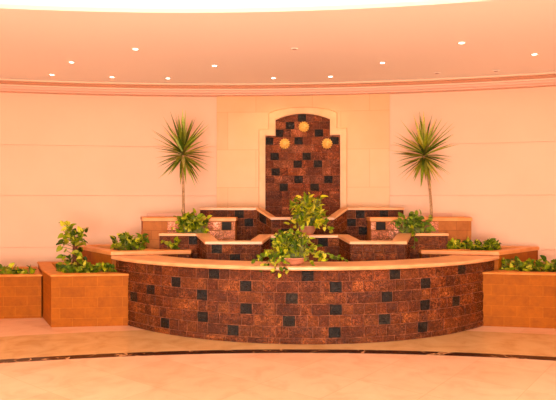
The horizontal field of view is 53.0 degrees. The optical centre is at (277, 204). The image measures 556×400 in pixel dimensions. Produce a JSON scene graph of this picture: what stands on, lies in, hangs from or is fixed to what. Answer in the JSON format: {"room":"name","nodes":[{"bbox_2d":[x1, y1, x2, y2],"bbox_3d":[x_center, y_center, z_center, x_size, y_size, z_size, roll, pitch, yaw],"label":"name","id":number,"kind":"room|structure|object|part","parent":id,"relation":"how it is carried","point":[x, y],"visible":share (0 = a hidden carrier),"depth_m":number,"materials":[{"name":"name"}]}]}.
{"room":"lobby","nodes":[
{"label":"lobby","id":0,"kind":"room"},
{"bbox_2d":[0,86,555,267],"bbox_3d":[-0.900,-0.250,-7.050,32.028,3.500,32.028,0,0,0],"label":"wall","id":1,"kind":"structure","parent":0,"point":[90,161],"depth_m":8.68,"materials":[{"name":"paint"}]},
{"bbox_2d":[0,80,555,96],"bbox_3d":[-0.900,-1.768,7.646,17.066,0.067,2.609,0,0,0],"label":"trim","id":2,"kind":"structure","parent":1,"relation":"attached to","point":[541,83],"depth_m":8.65,"materials":[{"name":"brown paint"}]},
{"bbox_2d":[0,71,555,88],"bbox_3d":[-0.900,-1.888,7.616,17.066,0.030,2.668,0,0,0],"label":"trim","id":3,"kind":"structure","parent":1,"relation":"attached to","point":[540,73],"depth_m":8.58,"materials":[{"name":"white paint"}]},
{"bbox_2d":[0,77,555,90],"bbox_3d":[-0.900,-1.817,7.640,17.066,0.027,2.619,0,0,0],"label":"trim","id":4,"kind":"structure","parent":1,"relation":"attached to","point":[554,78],"depth_m":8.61,"materials":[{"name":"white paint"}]},
{"bbox_2d":[0,0,555,82],"bbox_3d":[-0.900,-1.985,-7.050,32.200,0.160,32.200,0,0,0],"label":"ceiling","id":5,"kind":"structure","parent":0,"point":[249,41],"depth_m":6.46,"materials":[{"name":"beige paint"}]},
{"bbox_2d":[0,314,555,399],"bbox_3d":[-0.900,1.500,-7.050,32.600,0.001,32.600,0,0,0],"label":"floor","id":6,"kind":"structure","parent":0,"point":[229,376],"depth_m":5.12,"materials":[{"name":"tile"}]},
{"bbox_2d":[0,266,42,318],"bbox_3d":[-4.196,1.212,7.810,2.024,0.575,1.058,0,0,-7],"label":"stone planter","id":7,"kind":"object","parent":6,"relation":"on","point":[20,294],"visible":0.9,"depth_m":7.39,"materials":[{"name":"orange stone"}]},
{"bbox_2d":[0,262,35,273],"bbox_3d":[-3.694,0.903,7.552,0.868,0.244,0.304,0,0,4],"label":"plant","id":8,"kind":"object","parent":7,"relation":"on","point":[9,270],"visible":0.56,"depth_m":7.55,"materials":[{"name":"green plant"}]},
{"bbox_2d":[37,262,128,326],"bbox_3d":[-2.883,1.177,7.556,0.796,0.645,2.314,0,0,-40],"label":"stone planter","id":9,"kind":"object","parent":6,"relation":"on","point":[100,298],"visible":0.84,"depth_m":6.90,"materials":[{"name":"orange stone"}]},
{"bbox_2d":[56,220,88,267],"bbox_3d":[-2.742,0.564,7.502,0.429,0.722,0.403,0,0,0],"label":"climbing plant","id":10,"kind":"object","parent":9,"relation":"on","point":[70,233],"visible":0.89,"depth_m":7.45,"materials":[{"name":"green plant"}]},
{"bbox_2d":[56,260,116,272],"bbox_3d":[-2.471,0.836,7.157,0.840,0.264,0.334,0,0,0],"label":"plant","id":11,"kind":"object","parent":9,"relation":"on","point":[88,267],"visible":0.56,"depth_m":7.12,"materials":[{"name":"green plant"}]},
{"bbox_2d":[78,244,192,269],"bbox_3d":[-2.096,1.050,7.961,1.018,0.900,1.971,0,0,-38],"label":"planter","id":12,"kind":"object","parent":6,"relation":"on","point":[96,253],"visible":0.27,"depth_m":7.42,"materials":[{"name":"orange stone"}]},
{"bbox_2d":[109,231,149,250],"bbox_3d":[-2.043,0.540,7.677,0.579,0.353,0.282,0,0,9],"label":"leafy plant","id":13,"kind":"object","parent":12,"relation":"in","point":[126,240],"visible":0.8,"depth_m":7.66,"materials":[{"name":"green plant"}]},
{"bbox_2d":[161,236,180,248],"bbox_3d":[-1.447,0.563,7.575,0.282,0.290,0.154,0,0,0],"label":"leafy sprig","id":14,"kind":"object","parent":12,"relation":"in","point":[176,240],"visible":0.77,"depth_m":7.57,"materials":[{"name":"green plant"}]},
{"bbox_2d":[140,217,178,248],"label":"planter","id":15,"kind":"object","parent":6,"relation":"on","point":[152,226],"depth_m":7.82,"materials":[{"name":"stone"}]},
{"bbox_2d":[146,213,196,216],"bbox_3d":[-1.625,0.812,8.540,0.750,1.372,0.120,0,0,0],"label":"wall ledge","id":16,"kind":"object","parent":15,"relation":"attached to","point":[147,214],"visible":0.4,"depth_m":8.48,"materials":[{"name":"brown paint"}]},
{"bbox_2d":[151,111,212,213],"bbox_3d":[-1.389,-0.577,8.074,0.925,1.645,0.928,0,0,0],"label":"palm","id":17,"kind":"object","parent":15,"relation":"on","point":[181,139],"visible":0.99,"depth_m":8.06,"materials":[{"name":"green plant"}]},
{"bbox_2d":[201,217,237,239],"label":"planter","id":18,"kind":"object","parent":6,"relation":"on","point":[222,228],"depth_m":7.81,"materials":[{"name":"stone"}]},
{"bbox_2d":[0,349,555,362],"bbox_3d":[0.200,1.499,5.059,10.610,0.002,1.473,0,0,0],"label":"trim","id":19,"kind":"structure","parent":6,"relation":"in","point":[256,350],"depth_m":5.63,"materials":[{"name":"stone"}]},
{"bbox_2d":[111,208,498,344],"bbox_3d":[0.350,0.769,7.383,5.011,1.462,2.895,0,0,0],"label":"fountain","id":20,"kind":"object","parent":6,"relation":"on","point":[384,291],"visible":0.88,"depth_m":6.29,"materials":[{"name":"brown tile"}]},
{"bbox_2d":[171,208,211,232],"bbox_3d":[-1.188,0.231,7.668,0.570,0.390,0.235,0,0,-8],"label":"leafy plant","id":21,"kind":"object","parent":20,"relation":"on","point":[187,222],"visible":0.95,"depth_m":7.65,"materials":[{"name":"green plant"}]},
{"bbox_2d":[251,224,347,278],"bbox_3d":[0.218,0.497,6.112,1.025,0.576,0.446,0,0,-9],"label":"potted plant","id":22,"kind":"object","parent":20,"relation":"on","point":[293,244],"visible":1,"depth_m":6.04,"materials":[{"name":"green plant"}]},
{"bbox_3d":[0.154,0.615,6.130,0.318,0.085,0.318,0,0,0],"label":"pot","id":23,"kind":"part","parent":22,"relation":"part of","materials":[{"name":"ceramic"}]},
{"bbox_2d":[111,255,498,344],"bbox_3d":[0.350,1.079,7.018,5.011,0.843,2.165,0,0,0],"label":"basin","id":24,"kind":"object","parent":20,"relation":"attached to","point":[364,298],"depth_m":6.17,"materials":[{"name":"brown tile"}]},
{"bbox_2d":[284,192,334,234],"bbox_3d":[0.410,0.107,7.520,0.680,0.586,0.486,0,0,0],"label":"potted plant","id":25,"kind":"object","parent":20,"relation":"on","point":[309,213],"visible":0.98,"depth_m":7.47,"materials":[{"name":"green plant"}]},
{"bbox_3d":[0.399,0.340,7.530,0.244,0.120,0.244,0,0,0],"label":"pot","id":26,"kind":"part","parent":25,"relation":"part of","materials":[{"name":"ceramic"}]},
{"bbox_2d":[391,209,435,249],"bbox_3d":[1.853,0.330,7.628,0.626,0.550,0.341,0,0,0],"label":"leafy plant","id":27,"kind":"object","parent":20,"relation":"on","point":[413,222],"visible":0.94,"depth_m":7.65,"materials":[{"name":"green plant"}]},
{"bbox_2d":[366,217,406,239],"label":"planter","id":28,"kind":"object","parent":6,"relation":"on","point":[381,228],"depth_m":7.81,"materials":[{"name":"stone"}]},
{"bbox_2d":[414,213,451,216],"bbox_3d":[2.330,0.812,8.540,0.640,1.372,0.120,0,0,0],"label":"wall ledge","id":29,"kind":"object","parent":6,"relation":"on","point":[422,214],"visible":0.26,"depth_m":8.48,"materials":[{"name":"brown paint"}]},
{"bbox_2d":[421,217,471,243],"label":"planter","id":30,"kind":"object","parent":6,"relation":"on","point":[458,227],"depth_m":7.82,"materials":[{"name":"stone"}]},
{"bbox_2d":[389,111,453,216],"bbox_3d":[2.081,-0.565,8.091,0.978,1.621,0.968,0,0,0],"label":"palm","id":31,"kind":"object","parent":30,"relation":"on","point":[423,139],"visible":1,"depth_m":8.04,"materials":[{"name":"green plant"}]},
{"bbox_2d":[418,246,538,269],"bbox_3d":[2.876,1.050,7.687,1.916,0.900,0.804,0,0,-31],"label":"planter","id":32,"kind":"object","parent":6,"relation":"on","point":[509,252],"visible":0.22,"depth_m":7.42,"materials":[{"name":"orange stone"}]},
{"bbox_2d":[445,237,501,250],"bbox_3d":[2.606,0.566,7.658,0.941,0.281,0.291,0,0,5],"label":"plant","id":33,"kind":"object","parent":32,"relation":"in","point":[453,244],"visible":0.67,"depth_m":7.62,"materials":[{"name":"green plant"}]},
{"bbox_2d":[483,263,555,328],"bbox_3d":[3.551,1.166,7.286,2.054,0.668,0.808,0,0,-41],"label":"stone planter","id":34,"kind":"object","parent":6,"relation":"on","point":[513,298],"visible":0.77,"depth_m":6.84,"materials":[{"name":"orange stone"}]},
{"bbox_2d":[499,255,555,271],"bbox_3d":[3.276,0.800,7.183,0.898,0.304,0.382,0,0,0],"label":"plant","id":35,"kind":"object","parent":34,"relation":"in","point":[528,265],"visible":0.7,"depth_m":7.17,"materials":[{"name":"green plant"}]},
{"bbox_2d":[217,94,389,207],"bbox_3d":[0.381,-0.117,8.819,2.732,3.234,0.058,0,0,5],"label":"wall","id":36,"kind":"structure","parent":0,"point":[366,117],"depth_m":8.84,"materials":[{"name":"paint"}]},
{"bbox_2d":[259,107,346,216],"bbox_3d":[0.389,-0.625,8.819,1.395,1.850,0.048,0,0,5],"label":"panel","id":37,"kind":"object","parent":36,"relation":"attached to","point":[306,166],"visible":0.8,"depth_m":8.84,"materials":[{"name":"brown tile"}]},
{"bbox_2d":[279,138,289,148],"bbox_3d":[0.106,-0.970,8.815,0.176,0.172,0.056,0,0,4],"label":"sun ornament","id":38,"kind":"object","parent":37,"relation":"attached to","point":[284,143],"visible":1,"depth_m":8.82,"materials":[{"name":"metal"}]},
{"bbox_2d":[299,122,308,131],"bbox_3d":[0.407,-1.234,8.793,0.176,0.172,0.056,0,0,5],"label":"sun ornament","id":39,"kind":"object","parent":37,"relation":"attached to","point":[303,126],"visible":1,"depth_m":8.80,"materials":[{"name":"metal"}]},
{"bbox_2d":[322,138,332,148],"bbox_3d":[0.770,-0.967,8.759,0.176,0.172,0.056,0,0,6],"label":"sun ornament","id":40,"kind":"object","parent":37,"relation":"attached to","point":[326,143],"visible":1,"depth_m":8.76,"materials":[{"name":"metal"}]}
]}

